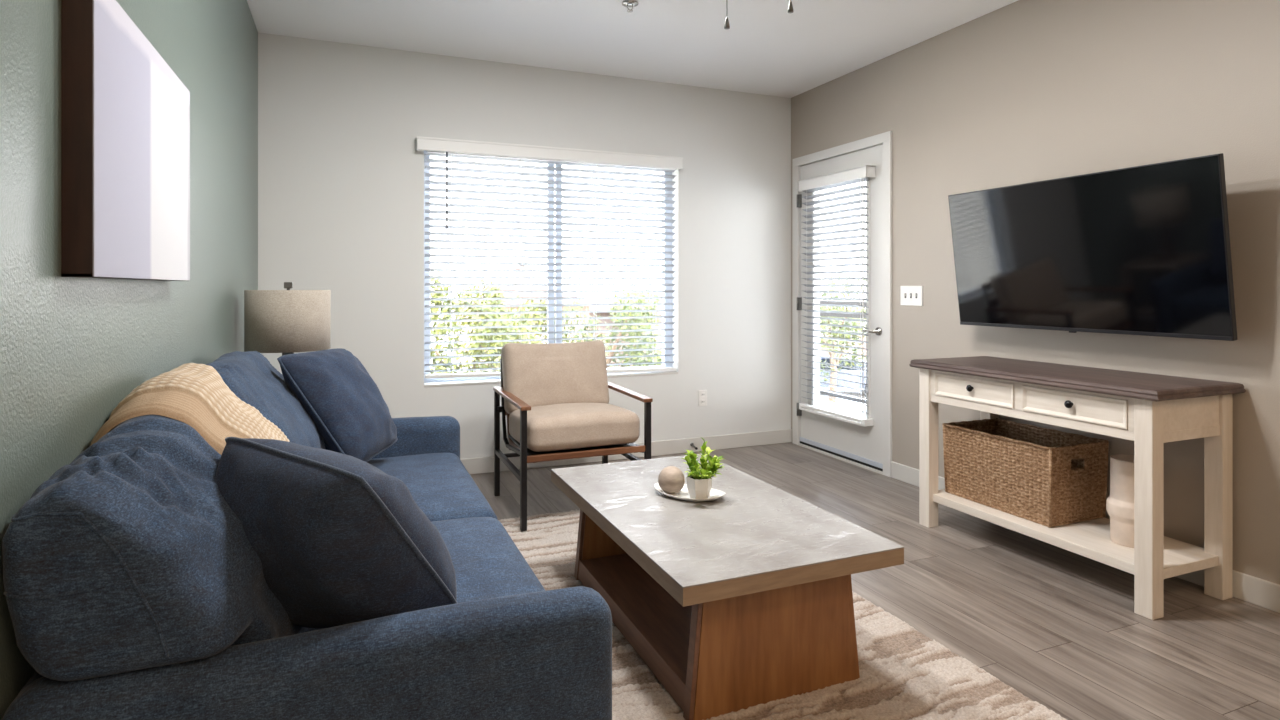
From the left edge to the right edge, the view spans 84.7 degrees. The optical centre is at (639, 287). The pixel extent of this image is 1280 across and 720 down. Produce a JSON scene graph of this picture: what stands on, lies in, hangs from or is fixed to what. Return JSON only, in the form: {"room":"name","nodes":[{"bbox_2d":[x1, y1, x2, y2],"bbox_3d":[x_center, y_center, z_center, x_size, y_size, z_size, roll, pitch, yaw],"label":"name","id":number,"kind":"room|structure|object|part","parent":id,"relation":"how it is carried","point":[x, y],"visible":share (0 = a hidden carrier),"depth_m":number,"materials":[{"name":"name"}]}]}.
{"room":"living room","nodes":[
{"label":"living room","id":0,"kind":"room"},
{"bbox_2d":[0,0,257,719],"bbox_3d":[-0.930,-0.141,0.748,0.160,2.732,7.615,0,0,-23],"label":"wall","id":1,"kind":"structure","parent":0,"point":[72,349],"depth_m":1.43,"materials":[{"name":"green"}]},
{"bbox_2d":[61,0,189,280],"bbox_3d":[-1.218,-0.307,1.715,0.050,0.573,0.869,0,0,-23],"label":"wall art","id":2,"kind":"object","parent":1,"relation":"attached to","point":[125,112],"visible":1,"depth_m":1.47,"materials":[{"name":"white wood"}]},
{"bbox_2d":[450,260,595,372],"bbox_3d":[-5.415,1.554,30.776,5.178,5.340,7.977,0,0,-23],"label":"house","id":3,"kind":"structure","parent":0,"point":[582,301],"depth_m":28.15,"materials":[{"name":"paint"}]},
{"bbox_2d":[258,32,790,458],"bbox_3d":[-0.559,-0.141,4.938,3.739,2.732,0.160,0,0,-23],"label":"wall","id":4,"kind":"structure","parent":0,"point":[341,169],"depth_m":4.66,"materials":[{"name":"white paint"}]},
{"bbox_2d":[424,150,677,386],"bbox_3d":[-0.581,-0.143,4.926,1.807,1.564,0.162,0,0,-23],"label":"window","id":5,"kind":"structure","parent":4,"relation":"in","point":[429,382],"depth_m":4.95,"materials":[{"name":"grey plastic"}]},
{"bbox_2d":[415,136,682,378],"bbox_3d":[-0.570,-0.169,4.845,1.870,1.574,0.129,0,0,-23],"label":"window blind","id":6,"kind":"object","parent":5,"relation":"attached to","point":[432,146],"visible":0.97,"depth_m":4.83,"materials":[{"name":"white plastic"}]},
{"bbox_3d":[-0.565,0.591,4.887,1.789,0.056,0.052,0,0,-23],"label":"rail","id":7,"kind":"part","parent":6,"relation":"part of","materials":[{"name":"white"}]},
{"bbox_3d":[-0.562,-0.898,4.887,1.770,0.045,0.052,0,0,-23],"label":"head rail","id":8,"kind":"part","parent":6,"relation":"part of","materials":[{"name":"white plastic"}]},
{"bbox_3d":[-0.318,-0.150,4.990,0.002,1.450,0.056,0,0,-23],"label":"ladder cord","id":9,"kind":"part","parent":6,"relation":"part of","materials":[{"name":"white fabric"}]},
{"bbox_3d":[-0.571,0.630,4.903,1.807,0.016,0.113,0,0,-23],"label":"sill","id":10,"kind":"part","parent":5,"relation":"part of","materials":[{"name":"white paint"}]},
{"bbox_2d":[460,429,791,473],"bbox_3d":[-0.526,1.172,4.858,3.739,0.105,0.014,0,0,-23],"label":"baseboard","id":11,"kind":"structure","parent":4,"relation":"attached to","point":[477,465],"depth_m":5.18,"materials":[{"name":"white paint"}]},
{"bbox_2d":[698,390,706,405],"bbox_3d":[0.472,0.829,5.274,0.070,0.120,0.012,0,0,-23],"label":"wall outlet","id":12,"kind":"object","parent":4,"relation":"attached to","point":[702,394],"visible":1,"depth_m":5.27,"materials":[{"name":"white plastic"}]},
{"bbox_2d":[589,293,661,367],"bbox_3d":[1.889,2.175,33.267,7.778,4.100,8.777,0,0,-23],"label":"house","id":13,"kind":"structure","parent":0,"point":[606,301],"depth_m":31.92,"materials":[{"name":"paint"}]},
{"bbox_2d":[247,0,1017,97],"bbox_3d":[0.870,-1.633,1.496,4.059,0.250,7.615,0,0,-23],"label":"ceiling","id":14,"kind":"structure","parent":0,"point":[766,49],"depth_m":4.15,"materials":[{"name":"white paint"}]},
{"bbox_2d":[622,0,637,11],"bbox_3d":[-0.052,-1.486,3.720,0.090,0.047,0.090,0,0,-23],"label":"sprinkler","id":15,"kind":"object","parent":14,"relation":"attached to","point":[627,3],"visible":1,"depth_m":3.71,"materials":[{"name":"silver metal"}]},
{"bbox_2d":[724,0,792,28],"bbox_3d":[0.335,-1.145,2.127,1.175,0.730,1.131,0,0,-23],"label":"ceiling fan","id":16,"kind":"object","parent":14,"relation":"hanging from","point":[790,7],"visible":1,"depth_m":2.10,"materials":[{"name":"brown metal"}]},
{"bbox_2d":[470,442,1279,719],"bbox_3d":[0.870,1.325,1.496,4.059,0.200,7.615,0,0,-23],"label":"floor","id":17,"kind":"structure","parent":0,"point":[1061,628],"depth_m":2.69,"materials":[{"name":"wood"}]},
{"bbox_2d":[2,351,611,719],"bbox_3d":[-0.923,0.727,2.235,0.984,0.996,2.235,0,0,-23],"label":"sofa","id":18,"kind":"object","parent":17,"relation":"on","point":[134,590],"visible":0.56,"depth_m":1.22,"materials":[{"name":"fabric"}]},
{"bbox_3d":[-1.324,0.875,2.067,0.110,0.500,2.205,0,0,-23],"label":"frame","id":19,"kind":"part","parent":18,"relation":"part of","materials":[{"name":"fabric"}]},
{"bbox_2d":[2,395,301,680],"bbox_3d":[-0.976,0.493,1.620,0.415,0.528,1.090,0,0,-23],"label":"cushion","id":20,"kind":"object","parent":18,"relation":"on","point":[130,562],"depth_m":1.13,"materials":[{"name":"fabric"}]},
{"bbox_2d":[90,363,288,454],"bbox_3d":[-1.023,0.391,1.726,0.410,0.374,0.578,0,0,-23],"label":"throw blanket","id":21,"kind":"object","parent":18,"relation":"on","point":[195,395],"visible":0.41,"depth_m":1.60,"materials":[{"name":"beige fabric"}]},
{"bbox_2d":[205,351,324,448],"bbox_3d":[-1.374,0.498,2.575,0.411,0.516,0.970,0,0,-23],"label":"cushion","id":22,"kind":"object","parent":18,"relation":"on","point":[249,375],"depth_m":2.37,"materials":[{"name":"fabric"}]},
{"bbox_3d":[-0.519,0.868,1.265,0.982,0.514,0.135,0,0,-23],"label":"arm","id":23,"kind":"part","parent":18,"relation":"part of","materials":[{"name":"fabric"}]},
{"bbox_2d":[215,437,456,628],"bbox_3d":[-0.633,0.525,1.461,0.428,0.433,0.340,0,0,24],"label":"throw pillow","id":24,"kind":"object","parent":18,"relation":"on","point":[338,539],"visible":0.82,"depth_m":1.34,"materials":[{"name":"fabric"}]},
{"bbox_2d":[277,348,397,461],"bbox_3d":[-1.216,0.477,2.872,0.342,0.435,0.400,0,0,1],"label":"throw pillow","id":25,"kind":"object","parent":18,"relation":"on","point":[346,406],"visible":0.91,"depth_m":2.74,"materials":[{"name":"fabric"}]},
{"bbox_3d":[-1.324,0.868,3.205,0.982,0.514,0.135,0,0,-23],"label":"arm","id":26,"kind":"part","parent":18,"relation":"part of","materials":[{"name":"fabric"}]},
{"bbox_2d":[298,517,544,633],"bbox_3d":[-0.613,0.841,1.830,0.700,0.200,0.976,0,0,-23],"label":"seat cushion","id":27,"kind":"object","parent":18,"relation":"on","point":[487,563],"depth_m":1.94,"materials":[{"name":"fabric"}]},
{"bbox_2d":[367,453,497,521],"bbox_3d":[-0.990,0.842,2.737,0.700,0.199,0.981,0,0,-23],"label":"seat cushion","id":28,"kind":"object","parent":18,"relation":"on","point":[440,484],"depth_m":2.71,"materials":[{"name":"fabric"}]},
{"bbox_2d":[499,509,1066,719],"bbox_3d":[0.118,1.214,2.339,1.738,0.019,3.130,0,0,-23],"label":"area rug","id":29,"kind":"object","parent":17,"relation":"on","point":[905,674],"visible":0.18,"depth_m":2.15,"materials":[{"name":"fabric"}]},
{"bbox_2d":[493,340,652,530],"bbox_3d":[-0.407,0.771,3.974,0.714,0.906,0.767,0,0,-23],"label":"armchair","id":30,"kind":"object","parent":29,"relation":"on","point":[555,396],"visible":1,"depth_m":3.93,"materials":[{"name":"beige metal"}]},
{"bbox_3d":[-0.844,0.917,4.144,0.029,0.615,0.029,0,0,-23],"label":"leg","id":31,"kind":"part","parent":30,"relation":"part of","materials":[{"name":"black metal"}]},
{"bbox_3d":[-0.706,0.599,3.831,0.053,0.026,0.732,0,0,-23],"label":"armrest","id":32,"kind":"part","parent":30,"relation":"part of","materials":[{"name":"brown wood"}]},
{"bbox_3d":[-0.705,0.669,3.861,0.049,0.492,0.724,0,0,-23],"label":"frame","id":33,"kind":"part","parent":30,"relation":"part of","materials":[{"name":"black metal"}]},
{"bbox_3d":[-0.658,0.725,3.858,0.018,0.400,0.680,0,0,-23],"label":"rail","id":34,"kind":"part","parent":30,"relation":"part of","materials":[{"name":"black metal"}]},
{"bbox_3d":[-0.583,0.910,3.515,0.029,0.602,0.029,0,0,-23],"label":"leg","id":35,"kind":"part","parent":30,"relation":"part of","materials":[{"name":"black metal"}]},
{"bbox_2d":[501,340,608,413],"bbox_3d":[-0.495,0.524,4.152,0.620,0.413,0.234,0,0,-23],"label":"cushion","id":36,"kind":"object","parent":30,"relation":"on","point":[575,372],"depth_m":4.07,"materials":[{"name":"beige fabric"}]},
{"bbox_2d":[509,403,639,451],"bbox_3d":[-0.370,0.750,3.885,0.628,0.211,0.543,0,0,-23],"label":"seat cushion","id":37,"kind":"object","parent":30,"relation":"on","point":[549,427],"depth_m":3.67,"materials":[{"name":"beige fabric"}]},
{"bbox_3d":[-0.274,0.863,3.652,0.649,0.033,0.022,0,0,-23],"label":"rail","id":38,"kind":"part","parent":30,"relation":"part of","materials":[{"name":"brown wood"}]},
{"bbox_3d":[-0.220,0.917,4.403,0.029,0.615,0.029,0,0,-23],"label":"leg","id":39,"kind":"part","parent":30,"relation":"part of","materials":[{"name":"black metal"}]},
{"bbox_3d":[-0.096,0.599,4.085,0.053,0.026,0.732,0,0,-23],"label":"armrest","id":40,"kind":"part","parent":30,"relation":"part of","materials":[{"name":"brown wood"}]},
{"bbox_3d":[0.042,0.910,3.774,0.029,0.602,0.029,0,0,-23],"label":"leg","id":41,"kind":"part","parent":30,"relation":"part of","materials":[{"name":"black metal"}]},
{"bbox_2d":[551,454,903,719],"bbox_3d":[0.205,0.994,2.552,0.736,0.438,1.283,0,0,-23],"label":"coffee table","id":42,"kind":"object","parent":29,"relation":"on","point":[742,598],"visible":0.85,"depth_m":2.14,"materials":[{"name":"stone"}]},
{"bbox_3d":[0.004,1.020,3.036,0.560,0.386,0.036,0,0,-23],"label":"panel","id":43,"kind":"part","parent":42,"relation":"part of","materials":[{"name":"brown wood"}]},
{"bbox_2d":[578,553,691,710],"bbox_3d":[0.203,1.166,2.558,0.582,0.073,0.999,0,0,-23],"label":"shelf","id":44,"kind":"object","parent":42,"relation":"attached to","point":[655,624],"depth_m":2.44,"materials":[{"name":"brown wood"}]},
{"bbox_2d":[654,483,725,500],"bbox_3d":[0.183,0.760,2.615,0.287,0.026,0.166,0,0,30],"label":"tray","id":45,"kind":"object","parent":42,"relation":"on","point":[683,494],"visible":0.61,"depth_m":2.60,"materials":[{"name":"white ceramic"}]},
{"bbox_2d":[658,466,684,493],"bbox_3d":[0.118,0.720,2.631,0.101,0.101,0.101,0,0,-23],"label":"ball","id":46,"kind":"object","parent":45,"relation":"on","point":[671,479],"visible":1,"depth_m":2.60,"materials":[{"name":"ceramic"}]},
{"bbox_2d":[681,438,723,498],"bbox_3d":[0.217,0.658,2.545,0.175,0.224,0.181,0,0,35],"label":"potted plant","id":47,"kind":"object","parent":45,"relation":"on","point":[699,480],"visible":1,"depth_m":2.54,"materials":[{"name":"green plant"}]},
{"bbox_3d":[0.217,0.729,2.561,0.093,0.083,0.094,0,0,-23],"label":"pot","id":48,"kind":"part","parent":47,"relation":"part of","materials":[{"name":"white ceramic"}]},
{"bbox_3d":[0.401,1.020,2.080,0.560,0.386,0.036,0,0,-23],"label":"panel","id":49,"kind":"part","parent":42,"relation":"part of","materials":[{"name":"brown wood"}]},
{"bbox_2d":[909,356,1245,619],"bbox_3d":[1.883,0.798,3.199,0.537,0.852,1.218,0,0,-23],"label":"console table","id":50,"kind":"object","parent":17,"relation":"on","point":[1151,411],"visible":0.99,"depth_m":2.80,"materials":[{"name":"white wood"}]},
{"bbox_3d":[1.490,0.818,3.623,0.066,0.813,0.066,0,0,-23],"label":"leg","id":51,"kind":"part","parent":50,"relation":"part of","materials":[{"name":"white wood"}]},
{"bbox_3d":[1.570,0.477,3.340,0.033,0.033,0.033,0,0,-23],"label":"knob","id":52,"kind":"part","parent":50,"relation":"part of","materials":[{"name":"black metal"}]},
{"bbox_3d":[1.587,0.484,3.347,0.026,0.109,0.458,0,0,-23],"label":"drawer","id":53,"kind":"part","parent":50,"relation":"part of","materials":[{"name":"white wood"}]},
{"bbox_3d":[1.884,0.818,3.787,0.066,0.813,0.066,0,0,-23],"label":"leg","id":54,"kind":"part","parent":50,"relation":"part of","materials":[{"name":"white wood"}]},
{"bbox_2d":[942,418,1108,527],"bbox_3d":[1.851,0.876,3.417,0.382,0.359,0.609,0,0,-23],"label":"storage basket","id":55,"kind":"object","parent":50,"relation":"on","point":[1047,477],"visible":1,"depth_m":3.24,"materials":[{"name":"brown wicker"}]},
{"bbox_3d":[1.572,0.877,3.620,0.025,0.346,0.012,0,0,22],"label":"corner cord","id":56,"kind":"part","parent":55,"relation":"part of","materials":[{"name":"brown fabric"}]},
{"bbox_3d":[1.797,0.877,3.077,0.012,0.346,0.025,0,0,22],"label":"corner cord","id":57,"kind":"part","parent":55,"relation":"part of","materials":[{"name":"brown fabric"}]},
{"bbox_3d":[2.131,0.877,3.215,0.025,0.346,0.012,0,0,22],"label":"corner cord","id":58,"kind":"part","parent":55,"relation":"part of","materials":[{"name":"brown fabric"}]},
{"bbox_3d":[1.760,0.477,2.881,0.033,0.033,0.033,0,0,-23],"label":"knob","id":59,"kind":"part","parent":50,"relation":"part of","materials":[{"name":"black metal"}]},
{"bbox_3d":[1.777,0.484,2.888,0.026,0.109,0.452,0,0,-23],"label":"drawer","id":60,"kind":"part","parent":50,"relation":"part of","materials":[{"name":"white wood"}]},
{"bbox_2d":[933,489,1217,578],"bbox_3d":[1.898,1.074,3.209,0.443,0.039,1.114,0,0,-23],"label":"shelf","id":61,"kind":"object","parent":50,"relation":"attached to","point":[1090,539],"depth_m":2.93,"materials":[{"name":"white wood"}]},
{"bbox_2d":[1106,454,1133,547],"bbox_3d":[2.031,0.880,2.906,0.171,0.349,0.171,0,0,-23],"label":"vase","id":62,"kind":"object","parent":50,"relation":"on","point":[1120,502],"visible":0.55,"depth_m":2.87,"materials":[{"name":"ceramic"}]},
{"bbox_3d":[1.903,0.818,2.627,0.066,0.813,0.066,0,0,-23],"label":"leg","id":63,"kind":"part","parent":50,"relation":"part of","materials":[{"name":"white wood"}]},
{"bbox_3d":[2.297,0.818,2.791,0.066,0.813,0.066,0,0,-23],"label":"leg","id":64,"kind":"part","parent":50,"relation":"part of","materials":[{"name":"white wood"}]},
{"bbox_3d":[-1.694,0.919,3.449,0.445,0.610,0.470,0,0,-23],"label":"side table","id":65,"kind":"object","parent":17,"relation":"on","visible":0},
{"bbox_2d":[244,282,330,355],"bbox_3d":[-1.705,0.293,3.407,0.374,0.642,0.374,0,0,-23],"label":"table lamp","id":66,"kind":"object","parent":65,"relation":"on","point":[288,321],"visible":0.88,"depth_m":3.25,"materials":[{"name":"fabric"}]},
{"bbox_2d":[791,0,1279,584],"bbox_3d":[2.671,-0.141,2.243,0.160,2.732,7.615,0,0,-23],"label":"wall","id":67,"kind":"structure","parent":0,"point":[1020,91],"depth_m":3.32,"materials":[{"name":"beige paint"}]},
{"bbox_2d":[793,131,891,476],"bbox_3d":[1.467,0.106,5.059,0.224,2.240,1.082,0,0,-23],"label":"door","id":68,"kind":"structure","parent":67,"relation":"in","point":[868,447],"depth_m":4.87,"materials":[{"name":"white paint"}]},
{"bbox_2d":[798,165,874,426],"bbox_3d":[1.388,0.058,5.022,0.086,1.742,0.768,0,0,-23],"label":"door blind","id":69,"kind":"object","parent":68,"relation":"attached to","point":[859,174],"visible":1,"depth_m":4.96,"materials":[{"name":"white plastic"}]},
{"bbox_3d":[1.278,0.074,5.295,0.054,1.640,0.002,0,0,-23],"label":"ladder cord","id":70,"kind":"part","parent":69,"relation":"part of","materials":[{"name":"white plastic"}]},
{"bbox_3d":[1.385,0.896,5.038,0.054,0.020,0.695,0,0,-23],"label":"rail","id":71,"kind":"part","parent":69,"relation":"part of","materials":[{"name":"white"}]},
{"bbox_3d":[1.492,0.062,4.702,0.007,1.605,0.010,0,0,-23],"label":"edge cord","id":72,"kind":"part","parent":69,"relation":"part of","materials":[{"name":"white fabric"}]},
{"bbox_3d":[1.508,0.074,4.741,0.054,1.640,0.002,0,0,-23],"label":"ladder cord","id":73,"kind":"part","parent":69,"relation":"part of","materials":[{"name":"white fabric"}]},
{"bbox_3d":[1.544,0.289,4.684,0.076,0.058,0.136,0,0,-23],"label":"lever handle","id":74,"kind":"part","parent":68,"relation":"part of","materials":[{"name":"silver metal"}]},
{"bbox_2d":[900,286,922,305],"bbox_3d":[1.687,0.050,4.380,0.021,0.124,0.184,0,0,-23],"label":"light switch","id":75,"kind":"object","parent":67,"relation":"attached to","point":[909,295],"visible":1,"depth_m":4.37,"materials":[{"name":"white plastic"}]},
{"bbox_2d":[891,461,1279,612],"bbox_3d":[2.807,1.172,1.688,0.014,0.105,6.165,0,0,-23],"label":"baseboard","id":76,"kind":"structure","parent":67,"relation":"attached to","point":[1248,588],"depth_m":2.75,"materials":[{"name":"white paint"}]},
{"bbox_2d":[948,153,1237,340],"bbox_3d":[2.030,-0.149,3.270,0.237,0.714,1.289,0,0,-23],"label":"television","id":77,"kind":"object","parent":67,"relation":"attached to","point":[1144,250],"visible":1,"depth_m":3.07,"materials":[{"name":"black"}]},
{"label":"outside","id":78,"kind":"structure","parent":0,"visible":0},
{"bbox_2d":[430,309,865,338],"bbox_3d":[-17.819,4.385,82.038,150.000,0.280,154.800,0,0,-23],"label":"ground","id":79,"kind":"structure","parent":78,"point":[441,316],"depth_m":81.20,"materials":[{"name":"green plant"}]},
{"bbox_2d":[431,363,453,373],"bbox_3d":[-3.646,2.347,10.408,2.086,3.779,1.952,0,0,34],"label":"tree","id":80,"kind":"object","parent":79,"relation":"on","point":[432,363],"visible":0.02,"depth_m":10.87,"materials":[{"name":"green plant"}]},
{"bbox_2d":[430,271,543,373],"bbox_3d":[-2.992,1.946,11.681,3.001,4.578,2.255,0,0,-23],"label":"tree","id":81,"kind":"object","parent":79,"relation":"on","point":[433,295],"visible":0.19,"depth_m":11.29,"materials":[{"name":"green plant"}]},
{"bbox_2d":[468,295,554,371],"bbox_3d":[-2.459,2.185,13.486,2.094,4.102,1.831,0,0,32],"label":"tree","id":82,"kind":"object","parent":79,"relation":"on","point":[542,315],"visible":0.04,"depth_m":13.08,"materials":[{"name":"green plant"}]},
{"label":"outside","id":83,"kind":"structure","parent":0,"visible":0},
{"bbox_2d":[430,329,865,409],"bbox_3d":[37.656,4.349,31.875,86.000,0.250,90.000,0,0,-23],"label":"parking garage","id":84,"kind":"structure","parent":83,"point":[841,390],"depth_m":28.34,"materials":[{"name":"concrete"}]},
{"bbox_2d":[539,281,661,367],"bbox_3d":[-0.834,2.047,13.623,3.423,4.376,2.920,0,0,-23],"label":"tree","id":85,"kind":"object","parent":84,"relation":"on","point":[618,314],"visible":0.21,"depth_m":13.39,"materials":[{"name":"green plant"}]},
{"bbox_2d":[621,332,661,366],"bbox_3d":[0.594,2.555,14.495,2.209,3.366,2.320,0,0,-23],"label":"tree","id":86,"kind":"object","parent":84,"relation":"on","point":[645,332],"visible":0.02,"depth_m":14.69,"materials":[{"name":"green plant"}]},
{"bbox_2d":[820,335,865,354],"bbox_3d":[14.796,3.275,36.081,25.000,1.900,0.300,0,0,-23],"label":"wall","id":87,"kind":"structure","parent":84,"relation":"on","point":[822,352],"depth_m":34.01,"materials":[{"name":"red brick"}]},
{"bbox_2d":[820,276,865,402],"bbox_3d":[6.537,1.888,24.020,3.302,4.693,2.664,0,0,-23],"label":"tree","id":88,"kind":"object","parent":84,"relation":"on","point":[826,321],"visible":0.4,"depth_m":23.89,"materials":[{"name":"green plant"}]},
{"bbox_2d":[820,354,865,392],"bbox_3d":[7.791,3.465,28.148,4.670,1.520,1.904,0,0,15],"label":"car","id":89,"kind":"object","parent":84,"relation":"on","point":[840,376],"visible":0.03,"depth_m":27.20,"materials":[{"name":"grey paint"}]},
{"bbox_2d":[820,274,865,335],"bbox_3d":[11.427,1.741,38.968,3.461,4.984,4.303,0,0,39],"label":"tree","id":90,"kind":"object","parent":84,"relation":"on","point":[840,288],"visible":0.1,"depth_m":38.47,"materials":[{"name":"green plant"}]},
{"bbox_2d":[821,273,865,335],"bbox_3d":[14.848,1.453,48.079,5.474,5.560,4.743,0,0,-23],"label":"tree","id":91,"kind":"object","parent":84,"relation":"on","point":[850,281],"visible":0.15,"depth_m":47.85,"materials":[{"name":"green plant"}]},
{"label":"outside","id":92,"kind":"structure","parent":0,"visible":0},
{"bbox_2d":[820,399,865,418],"bbox_3d":[2.081,1.349,5.845,1.513,0.190,4.000,0,0,-23],"label":"floor","id":93,"kind":"structure","parent":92,"point":[822,405],"depth_m":7.30,"materials":[{"name":"concrete"}]},
{"bbox_2d":[820,300,865,403],"bbox_3d":[2.669,0.697,6.089,0.060,1.115,3.810,0,0,-23],"label":"balcony railing","id":94,"kind":"object","parent":93,"relation":"on","point":[837,395],"visible":0.04,"depth_m":7.36,"materials":[{"name":"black metal"}]},
{"bbox_3d":[2.669,0.167,6.089,0.060,0.055,3.800,0,0,-23],"label":"rail","id":95,"kind":"part","parent":94,"relation":"part of","materials":[{"name":"white metal"}]},
{"bbox_3d":[2.669,0.282,6.089,0.040,0.055,3.800,0,0,-23],"label":"rail","id":96,"kind":"part","parent":94,"relation":"part of","materials":[{"name":"white metal"}]},
{"bbox_3d":[2.669,1.145,6.089,0.040,0.040,3.800,0,0,-23],"label":"rail","id":97,"kind":"part","parent":94,"relation":"part of","materials":[{"name":"white metal"}]}
]}

